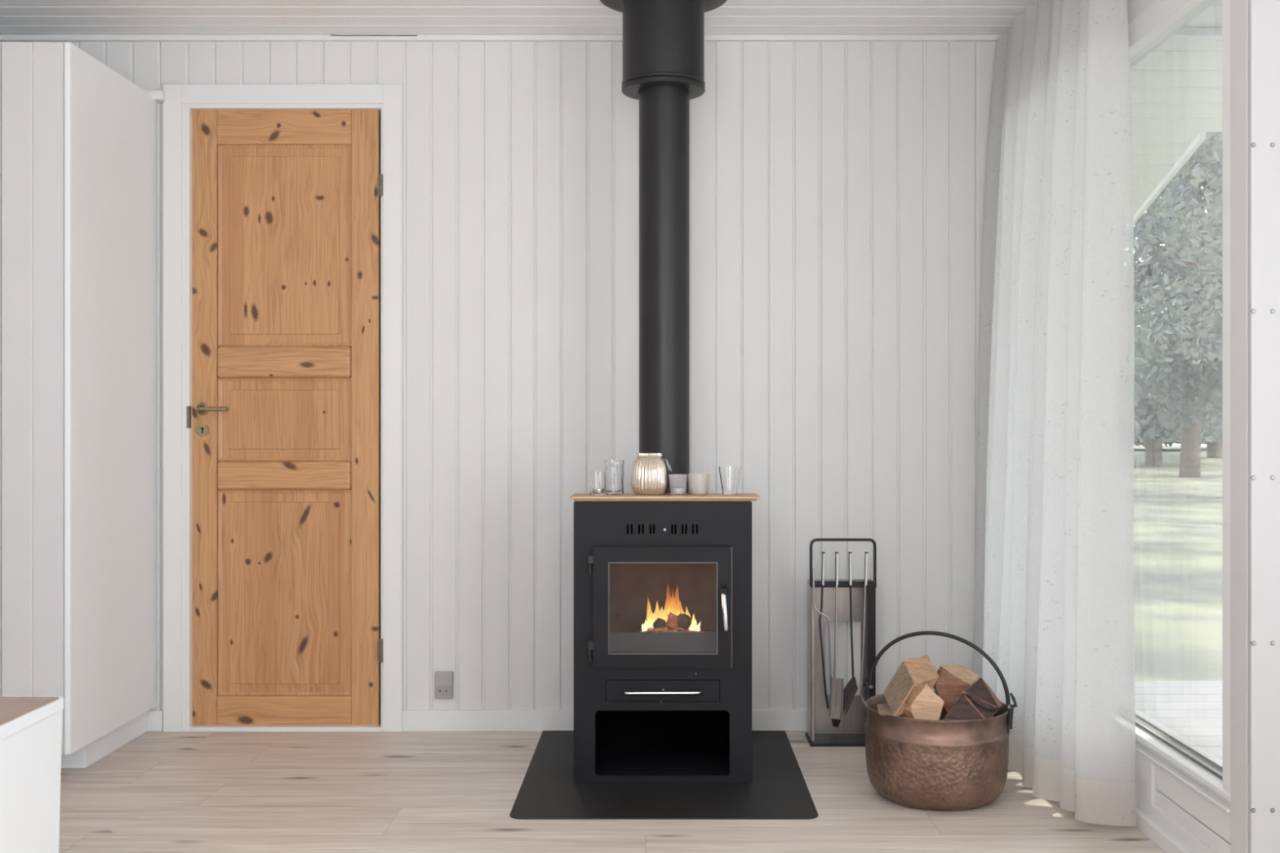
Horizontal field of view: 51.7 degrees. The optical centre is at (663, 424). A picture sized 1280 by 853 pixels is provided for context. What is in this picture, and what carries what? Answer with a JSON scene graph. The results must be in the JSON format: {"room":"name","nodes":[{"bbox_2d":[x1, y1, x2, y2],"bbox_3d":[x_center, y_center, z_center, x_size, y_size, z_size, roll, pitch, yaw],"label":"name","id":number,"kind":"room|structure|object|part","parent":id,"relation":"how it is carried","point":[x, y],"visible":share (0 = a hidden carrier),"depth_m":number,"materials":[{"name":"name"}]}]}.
{"room":"living room","nodes":[
{"label":"living room","id":0,"kind":"room"},
{"bbox_2d":[0,35,995,710],"bbox_3d":[-0.772,-0.135,4.427,4.155,2.300,0.110,0,0,0],"label":"wall","id":1,"kind":"structure","parent":0,"point":[837,188],"depth_m":4.37,"materials":[{"name":"white wood"}]},
{"bbox_2d":[145,90,165,102],"bbox_3d":[-1.679,-1.077,4.346,0.074,0.029,0.052,0,0,0],"label":"trim","id":2,"kind":"structure","parent":1,"relation":"attached to","point":[159,96],"depth_m":4.32,"materials":[{"name":"white wood"}]},
{"bbox_2d":[163,84,403,732],"bbox_3d":[-1.258,-0.053,4.401,0.789,2.136,0.142,0,0,0],"label":"door","id":3,"kind":"structure","parent":1,"relation":"in","point":[283,203],"depth_m":4.38,"materials":[{"name":"brown wood"}]},
{"bbox_3d":[-1.571,-0.023,4.364,0.010,0.072,0.016,0,0,0],"label":"strike plate","id":4,"kind":"part","parent":3,"relation":"part of","materials":[{"name":"grey metal"}]},
{"bbox_3d":[-1.489,-0.051,4.356,0.111,0.025,0.052,0,0,0],"label":"lever","id":5,"kind":"part","parent":3,"relation":"part of","materials":[{"name":"gold metal"}]},
{"bbox_3d":[-1.262,0.171,4.396,0.444,0.094,0.038,0,0,0],"label":"rail","id":6,"kind":"part","parent":3,"relation":"part of","materials":[{"name":"brown wood"}]},
{"bbox_3d":[-1.262,-0.206,4.396,0.444,0.104,0.038,0,0,0],"label":"rail","id":7,"kind":"part","parent":3,"relation":"part of","materials":[{"name":"brown wood"}]},
{"bbox_3d":[-1.262,0.954,4.405,0.446,0.101,0.040,0,0,0],"label":"rail","id":8,"kind":"part","parent":3,"relation":"part of","materials":[{"name":"brown wood"}]},
{"bbox_3d":[-1.262,-0.987,4.405,0.446,0.114,0.040,0,0,0],"label":"rail","id":9,"kind":"part","parent":3,"relation":"part of","materials":[{"name":"brown wood"}]},
{"bbox_3d":[-1.262,0.561,4.391,0.446,0.686,0.005,0,0,0],"label":"panel","id":10,"kind":"part","parent":3,"relation":"part of","materials":[{"name":"brown wood"}]},
{"bbox_3d":[-1.262,-0.015,4.391,0.446,0.278,0.005,0,0,0],"label":"panel","id":11,"kind":"part","parent":3,"relation":"part of","materials":[{"name":"brown wood"}]},
{"bbox_3d":[-1.262,-0.594,4.391,0.446,0.672,0.005,0,0,0],"label":"panel","id":12,"kind":"part","parent":3,"relation":"part of","materials":[{"name":"brown wood"}]},
{"bbox_2d":[435,671,453,698],"bbox_3d":[-0.726,0.861,4.359,0.058,0.087,0.027,0,0,0],"label":"wall socket","id":13,"kind":"object","parent":1,"relation":"attached to","point":[443,679],"visible":1,"depth_m":4.35,"materials":[{"name":"grey plastic"}]},
{"bbox_3d":[-0.726,0.880,4.349,0.050,0.038,0.002,0,0,0],"label":"plate","id":14,"kind":"part","parent":13,"relation":"part of","materials":[{"name":"grey plastic"}]},
{"bbox_2d":[146,709,807,731],"bbox_3d":[-0.773,0.981,4.369,3.954,0.069,0.015,0,0,0],"label":"baseboard","id":15,"kind":"structure","parent":1,"relation":"attached to","point":[431,720],"depth_m":4.36,"materials":[{"name":"white wood"}]},
{"bbox_2d":[0,34,1004,41],"bbox_3d":[-0.792,-1.275,4.364,3.915,0.018,0.023,0,0,0],"label":"trim","id":16,"kind":"structure","parent":1,"relation":"attached to","point":[3,37],"depth_m":4.35,"materials":[{"name":"white wood"}]},
{"bbox_2d":[973,0,1136,826],"bbox_3d":[1.070,-0.131,3.787,0.191,2.244,1.069,0,0,-2],"label":"sheer curtain","id":17,"kind":"object","parent":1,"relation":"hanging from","point":[1054,608],"visible":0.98,"depth_m":3.49,"materials":[{"name":"white fabric"}]},
{"bbox_2d":[1135,807,1192,852],"bbox_3d":[1.199,0.996,3.580,0.022,0.038,1.560,0,0,0],"label":"baseboard","id":18,"kind":"structure","parent":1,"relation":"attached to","point":[1158,835],"depth_m":3.18,"materials":[{"name":"white wood"}]},
{"bbox_2d":[0,0,1038,36],"bbox_3d":[-0.100,-1.325,-0.564,5.500,0.080,10.072,0,0,0],"label":"ceiling","id":19,"kind":"structure","parent":0,"point":[348,18],"depth_m":4.17,"materials":[{"name":"white paint"}]},
{"bbox_2d":[58,730,1165,852],"bbox_3d":[-0.100,1.045,-0.554,5.500,0.060,10.092,0,0,0],"label":"floor","id":20,"kind":"structure","parent":0,"point":[157,792],"depth_m":3.48,"materials":[{"name":"brown wood"}]},
{"bbox_2d":[0,696,63,852],"bbox_3d":[-1.622,0.790,2.250,0.757,0.449,1.000,0,0,0],"label":"cabinet","id":21,"kind":"object","parent":20,"relation":"on","point":[31,726],"visible":1,"depth_m":2.62,"materials":[{"name":"white wood"}]},
{"bbox_2d":[0,42,156,768],"bbox_3d":[-2.210,-0.031,4.041,1.070,2.092,0.636,0,0,0],"label":"wardrobe","id":22,"kind":"object","parent":20,"relation":"on","point":[78,137],"visible":0.91,"depth_m":3.79,"materials":[{"name":"white wood"}]},
{"bbox_3d":[-2.069,-0.072,3.733,0.396,2.009,0.020,0,0,0],"label":"door","id":23,"kind":"part","parent":22,"relation":"part of","materials":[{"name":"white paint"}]},
{"bbox_3d":[-1.781,-0.072,3.733,0.173,2.009,0.020,0,0,0],"label":"door","id":24,"kind":"part","parent":22,"relation":"part of","materials":[{"name":"white paint"}]},
{"bbox_3d":[-1.684,-0.072,4.042,0.018,2.009,0.634,0,0,0],"label":"panel","id":25,"kind":"part","parent":22,"relation":"part of","materials":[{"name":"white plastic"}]},
{"bbox_2d":[510,730,817,819],"bbox_3d":[0.000,1.013,3.875,0.800,0.003,0.970,0,0,0],"label":"hearth pad","id":26,"kind":"object","parent":20,"relation":"on","point":[778,789],"visible":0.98,"depth_m":3.60,"materials":[{"name":"black metal"}]},
{"bbox_2d":[573,501,751,782],"bbox_3d":[-0.003,0.615,3.892,0.503,0.794,0.456,0,0,0],"label":"wood stove","id":27,"kind":"object","parent":26,"relation":"on","point":[650,707],"visible":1,"depth_m":3.72,"materials":[{"name":"black paint"}]},
{"bbox_3d":[-0.004,0.514,3.712,0.389,0.341,0.019,0,0,0],"label":"stove door","id":28,"kind":"part","parent":27,"relation":"part of","materials":[{"name":"black paint"}]},
{"bbox_3d":[-0.003,0.751,3.820,0.320,0.059,0.204,0,0,0],"label":"ash drawer","id":29,"kind":"part","parent":27,"relation":"part of","materials":[{"name":"black paint"}]},
{"bbox_3d":[-0.004,0.749,3.702,0.219,0.014,0.035,0,0,0],"label":"bar handle","id":30,"kind":"part","parent":27,"relation":"part of","materials":[{"name":"metal"}]},
{"bbox_2d":[600,0,727,493],"bbox_3d":[-0.002,-0.534,3.950,0.388,1.501,0.388,0,0,0],"label":"flue pipe","id":31,"kind":"object","parent":27,"relation":"on","point":[664,40],"visible":0.89,"depth_m":3.88,"materials":[{"name":"black metal"}]},
{"bbox_2d":[569,493,760,501],"bbox_3d":[0.003,0.210,3.790,0.537,0.015,0.156,0,0,0],"label":"wooden board","id":32,"kind":"object","parent":27,"relation":"on","point":[576,496],"visible":1,"depth_m":3.72,"materials":[{"name":"brown wood"}]},
{"bbox_2d":[590,471,605,495],"bbox_3d":[-0.189,0.169,3.775,0.046,0.066,0.046,0,0,0],"label":"glass","id":33,"kind":"object","parent":32,"relation":"on","point":[597,479],"visible":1,"depth_m":3.75,"materials":[{"name":"clear glass"}]},
{"bbox_2d":[604,459,623,494],"bbox_3d":[-0.144,0.153,3.800,0.057,0.098,0.058,0,0,0],"label":"glass","id":34,"kind":"object","parent":32,"relation":"on","point":[614,468],"visible":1,"depth_m":3.78,"materials":[{"name":"clear glass"}]},
{"bbox_2d":[631,453,671,495],"bbox_3d":[-0.043,0.143,3.790,0.102,0.118,0.102,0,0,-32],"label":"jar","id":35,"kind":"object","parent":32,"relation":"on","point":[649,477],"visible":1,"depth_m":3.75,"materials":[{"name":"silver glass"}]},
{"bbox_2d":[668,474,687,495],"bbox_3d":[0.040,0.173,3.775,0.054,0.058,0.054,0,0,0],"label":"glass","id":36,"kind":"object","parent":32,"relation":"on","point":[677,482],"visible":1,"depth_m":3.75,"materials":[{"name":"clear glass"}]},
{"bbox_2d":[687,473,709,494],"bbox_3d":[0.099,0.172,3.795,0.063,0.059,0.062,0,0,0],"label":"cup","id":37,"kind":"object","parent":32,"relation":"on","point":[698,483],"visible":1,"depth_m":3.77,"materials":[{"name":"beige ceramic"}]},
{"bbox_2d":[718,466,741,494],"bbox_3d":[0.189,0.162,3.785,0.065,0.080,0.065,0,0,0],"label":"glass","id":38,"kind":"object","parent":32,"relation":"on","point":[729,475],"visible":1,"depth_m":3.76,"materials":[{"name":"clear glass"}]},
{"bbox_2d":[638,626,707,631],"bbox_3d":[0.024,0.610,3.899,0.218,0.042,0.182,0,0,0],"label":"embers","id":39,"kind":"object","parent":27,"relation":"in","point":[660,628],"visible":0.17,"depth_m":3.86,"materials":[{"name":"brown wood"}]},
{"bbox_2d":[653,617,666,627],"bbox_3d":[-0.014,0.597,3.920,0.043,0.048,0.106,0,0,-5],"label":"log","id":40,"kind":"object","parent":39,"relation":"on","point":[659,622],"visible":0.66,"depth_m":3.87,"materials":[{"name":"brown wood"}]},
{"bbox_2d":[641,582,700,631],"bbox_3d":[0.024,0.545,3.912,0.173,0.153,0.089,0,0,5],"label":"fire","id":41,"kind":"object","parent":39,"relation":"on","point":[673,605],"visible":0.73,"depth_m":3.92,"materials":[{"name":"orange"}]},
{"bbox_2d":[666,612,678,628],"bbox_3d":[0.024,0.583,3.898,0.037,0.064,0.067,0,0,0],"label":"log","id":42,"kind":"object","parent":39,"relation":"on","point":[672,620],"visible":0.93,"depth_m":3.87,"materials":[{"name":"brown wood"}]},
{"bbox_2d":[676,613,692,630],"bbox_3d":[0.057,0.591,3.925,0.055,0.062,0.117,0,0,7],"label":"log","id":43,"kind":"object","parent":39,"relation":"on","point":[684,621],"visible":0.54,"depth_m":3.87,"materials":[{"name":"brown wood"}]},
{"bbox_3d":[0.169,0.523,3.676,0.012,0.103,0.025,0,0,-30],"label":"lever","id":44,"kind":"part","parent":27,"relation":"part of","materials":[{"name":"metal"}]},
{"bbox_2d":[804,537,876,746],"bbox_3d":[0.579,0.689,4.228,0.238,0.653,0.145,0,0,0],"label":"stand","id":45,"kind":"object","parent":20,"relation":"on","point":[851,731],"visible":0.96,"depth_m":4.29,"materials":[{"name":"grey metal"}]},
{"bbox_2d":[812,551,831,708],"bbox_3d":[0.498,0.648,4.156,0.062,0.491,0.019,0,0,0],"label":"tongs","id":46,"kind":"object","parent":45,"relation":"hanging from","point":[823,553],"visible":1,"depth_m":4.15,"materials":[{"name":"metal"}]},
{"bbox_3d":[0.504,0.700,4.155,0.032,0.387,0.014,0,0,15],"label":"arm","id":47,"kind":"part","parent":46,"relation":"part of","materials":[{"name":"black metal"}]},
{"bbox_2d":[828,551,844,727],"bbox_3d":[0.540,0.677,4.148,0.047,0.549,0.036,0,0,0],"label":"shovel","id":48,"kind":"object","parent":45,"relation":"hanging from","point":[837,684],"visible":1,"depth_m":4.13,"materials":[{"name":"metal"}]},
{"bbox_3d":[0.568,0.754,4.287,0.201,0.501,0.003,0,0,0],"label":"plate","id":49,"kind":"part","parent":45,"relation":"part of","materials":[{"name":"metal"}]},
{"bbox_3d":[0.568,0.507,4.183,0.207,0.019,0.026,0,0,0],"label":"hook rail","id":50,"kind":"part","parent":45,"relation":"part of","materials":[{"name":"grey metal"}]},
{"bbox_2d":[842,551,857,719],"bbox_3d":[0.584,0.668,4.160,0.056,0.531,0.029,0,0,0],"label":"brush","id":51,"kind":"object","parent":45,"relation":"hanging from","point":[850,690],"visible":1,"depth_m":4.15,"materials":[{"name":"metal"}]},
{"bbox_2d":[859,551,868,704],"bbox_3d":[0.631,0.643,4.154,0.031,0.480,0.016,0,0,-39],"label":"poker","id":52,"kind":"object","parent":45,"relation":"hanging from","point":[866,553],"visible":0.94,"depth_m":4.16,"materials":[{"name":"metal"}]},
{"bbox_2d":[862,631,1017,810],"bbox_3d":[0.745,0.790,3.600,0.392,0.446,0.388,0,0,0],"label":"cauldron","id":53,"kind":"object","parent":20,"relation":"on","point":[934,765],"visible":0.86,"depth_m":3.44,"materials":[{"name":"brown metal"}]},
{"bbox_2d":[884,654,938,715],"bbox_3d":[0.670,0.705,3.573,0.241,0.128,0.102,0,0,-45],"label":"log","id":54,"kind":"object","parent":53,"relation":"in","point":[912,673],"visible":0.82,"depth_m":3.55,"materials":[{"name":"brown wood"}]},
{"bbox_3d":[0.749,0.660,3.612,0.395,0.186,0.011,0,0,28],"label":"bail handle","id":55,"kind":"part","parent":53,"relation":"part of","materials":[{"name":"black metal"}]},
{"bbox_2d":[938,663,980,686],"bbox_3d":[0.842,0.730,3.683,0.113,0.104,0.152,0,0,-27],"label":"log","id":56,"kind":"object","parent":53,"relation":"in","point":[970,677],"visible":0.3,"depth_m":3.68,"materials":[{"name":"brown wood"}]},
{"bbox_2d":[943,677,1002,720],"bbox_3d":[0.832,0.764,3.515,0.242,0.149,0.110,0,0,-43],"label":"log","id":57,"kind":"object","parent":53,"relation":"in","point":[978,701],"visible":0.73,"depth_m":3.48,"materials":[{"name":"brown wood"}]},
{"bbox_3d":[0.745,0.867,3.600,0.253,0.097,0.201,0,0,0],"label":"log","id":58,"kind":"object","parent":53,"relation":"in","visible":0},
{"bbox_2d":[877,702,902,717],"bbox_3d":[0.604,0.787,3.537,0.065,0.062,0.130,0,0,5],"label":"log","id":59,"kind":"object","parent":58,"relation":"on","point":[883,709],"visible":0.52,"depth_m":3.51,"materials":[{"name":"brown wood"}]},
{"bbox_2d":[901,684,944,719],"bbox_3d":[0.673,0.748,3.507,0.087,0.135,0.136,0,0,-18],"label":"log","id":60,"kind":"object","parent":58,"relation":"on","point":[923,703],"visible":0.6,"depth_m":3.46,"materials":[{"name":"brown wood"}]},
{"bbox_2d":[933,668,969,713],"bbox_3d":[0.786,0.735,3.618,0.106,0.132,0.089,0,0,0],"label":"log","id":61,"kind":"object","parent":58,"relation":"on","point":[948,686],"visible":0.64,"depth_m":3.58,"materials":[{"name":"brown wood"}]},
{"bbox_2d":[1127,0,1155,23],"bbox_3d":[1.255,-0.135,3.596,0.100,2.300,1.592,0,0,0],"label":"wall","id":62,"kind":"structure","parent":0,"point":[1135,7],"depth_m":3.37,"materials":[{"name":"white paint"}]},
{"bbox_2d":[1128,0,1230,852],"bbox_3d":[1.235,-0.029,3.535,0.080,2.012,1.470,0,0,0],"label":"window","id":63,"kind":"structure","parent":62,"relation":"attached to","point":[1182,790],"depth_m":3.01,"materials":[{"name":"white wood"}]},
{"bbox_3d":[1.235,0.806,3.535,0.080,0.038,1.470,0,0,0],"label":"sill","id":64,"kind":"part","parent":63,"relation":"part of","materials":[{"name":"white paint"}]},
{"bbox_3d":[1.240,0.901,3.535,0.070,0.152,1.470,0,0,0],"label":"panel","id":65,"kind":"part","parent":63,"relation":"part of","materials":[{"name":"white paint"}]},
{"bbox_2d":[1129,0,1222,216],"bbox_3d":[2.145,-1.345,5.655,1.670,0.120,5.690,0,0,0],"label":"porch roof","id":66,"kind":"structure","parent":0,"point":[1176,95],"depth_m":5.31,"materials":[{"name":"white wood"}]},
{"bbox_2d":[1133,132,1205,225],"bbox_3d":[2.598,-1.335,5.668,0.490,0.160,5.699,0,0,3],"label":"trim","id":67,"kind":"structure","parent":66,"relation":"attached to","point":[1201,136],"depth_m":6.65,"materials":[{"name":"white wood"}]},
{"bbox_2d":[1156,26,1222,48],"bbox_3d":[1.985,-1.270,4.345,1.350,0.030,0.150,0,0,0],"label":"beam","id":68,"kind":"structure","parent":66,"relation":"attached to","point":[1188,37],"depth_m":4.31,"materials":[{"name":"white wood"}]},
{"bbox_2d":[1247,0,1279,852],"bbox_3d":[1.875,-0.135,2.750,1.349,2.300,0.104,0,0,0],"label":"wall","id":69,"kind":"structure","parent":0,"point":[1263,15],"depth_m":2.70,"materials":[{"name":"wood"}]},
{"bbox_2d":[1230,0,1247,852],"bbox_3d":[1.250,-0.135,2.757,0.100,2.300,0.079,0,0,0],"label":"trim","id":70,"kind":"structure","parent":69,"relation":"attached to","point":[1238,8],"depth_m":2.76,"materials":[{"name":"grey paint"}]},
{"label":"outside","id":71,"kind":"structure","parent":0,"visible":0},
{"bbox_2d":[1134,680,1222,767],"bbox_3d":[4.410,1.080,4.157,6.180,0.030,2.653,0,0,0],"label":"deck","id":72,"kind":"object","parent":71,"point":[1190,712],"depth_m":4.91,"materials":[{"name":"white wood"}]},
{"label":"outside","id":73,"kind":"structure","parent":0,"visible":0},
{"bbox_2d":[1133,444,1222,680],"bbox_3d":[28.000,1.157,34.000,64.000,0.175,74.000,0,0,0],"label":"lawn","id":74,"kind":"structure","parent":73,"point":[1178,522],"depth_m":10.43,"materials":[{"name":"green plant"}]},
{"bbox_2d":[1133,342,1206,451],"bbox_3d":[21.928,-1.998,58.189,8.759,6.450,9.962,0,0,0],"label":"shrub","id":75,"kind":"object","parent":74,"relation":"on","point":[1139,443],"visible":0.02,"depth_m":56.94,"materials":[{"name":"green plant"}]},
{"bbox_2d":[1133,138,1222,429],"bbox_3d":[9.296,-4.074,21.027,5.878,10.596,6.463,0,0,-21],"label":"tree","id":76,"kind":"object","parent":74,"relation":"on","point":[1199,373],"visible":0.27,"depth_m":21.03,"materials":[{"name":"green plant"}]},
{"bbox_2d":[1133,136,1222,366],"bbox_3d":[7.056,-3.615,15.664,5.974,9.679,5.286,0,0,43],"label":"tree","id":77,"kind":"object","parent":74,"relation":"on","point":[1167,198],"visible":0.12,"depth_m":15.61,"materials":[{"name":"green plant"}]},
{"bbox_2d":[1133,149,1222,477],"bbox_3d":[11.107,-4.895,27.861,7.234,12.244,6.694,0,0,-19],"label":"tree","id":78,"kind":"object","parent":74,"relation":"on","point":[1190,443],"visible":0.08,"depth_m":27.89,"materials":[{"name":"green plant"}]},
{"bbox_2d":[1133,160,1222,466],"bbox_3d":[13.293,-5.649,36.031,8.041,13.752,9.089,0,0,-26],"label":"tree","id":79,"kind":"object","parent":74,"relation":"on","point":[1153,447],"visible":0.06,"depth_m":35.53,"materials":[{"name":"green plant"}]},
{"bbox_2d":[1133,168,1222,443],"bbox_3d":[14.941,-6.104,44.971,8.932,14.660,10.628,0,0,-25],"label":"tree","id":80,"kind":"object","parent":74,"relation":"on","point":[1210,438],"visible":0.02,"depth_m":43.09,"materials":[{"name":"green plant"}]},
{"bbox_2d":[1133,149,1222,457],"bbox_3d":[20.068,-7.214,49.167,11.290,16.880,10.355,0,0,-25],"label":"tree","id":81,"kind":"object","parent":74,"relation":"on","point":[1214,449],"visible":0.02,"depth_m":47.78,"materials":[{"name":"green plant"}]},
{"bbox_2d":[1135,160,1222,444],"bbox_3d":[17.659,-5.913,37.939,9.124,14.271,8.490,0,0,0],"label":"tree","id":82,"kind":"object","parent":74,"relation":"on","point":[1220,438],"visible":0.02,"depth_m":39.34,"materials":[{"name":"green plant"}]},
{"bbox_2d":[1183,132,1222,203],"bbox_3d":[6.333,-2.230,10.962,4.546,6.912,3.745,0,0,21],"label":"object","id":83,"kind":"object","parent":74,"relation":"on","point":[1197,171],"visible":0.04,"depth_m":11.78,"materials":[{"name":"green plant"}]}
]}

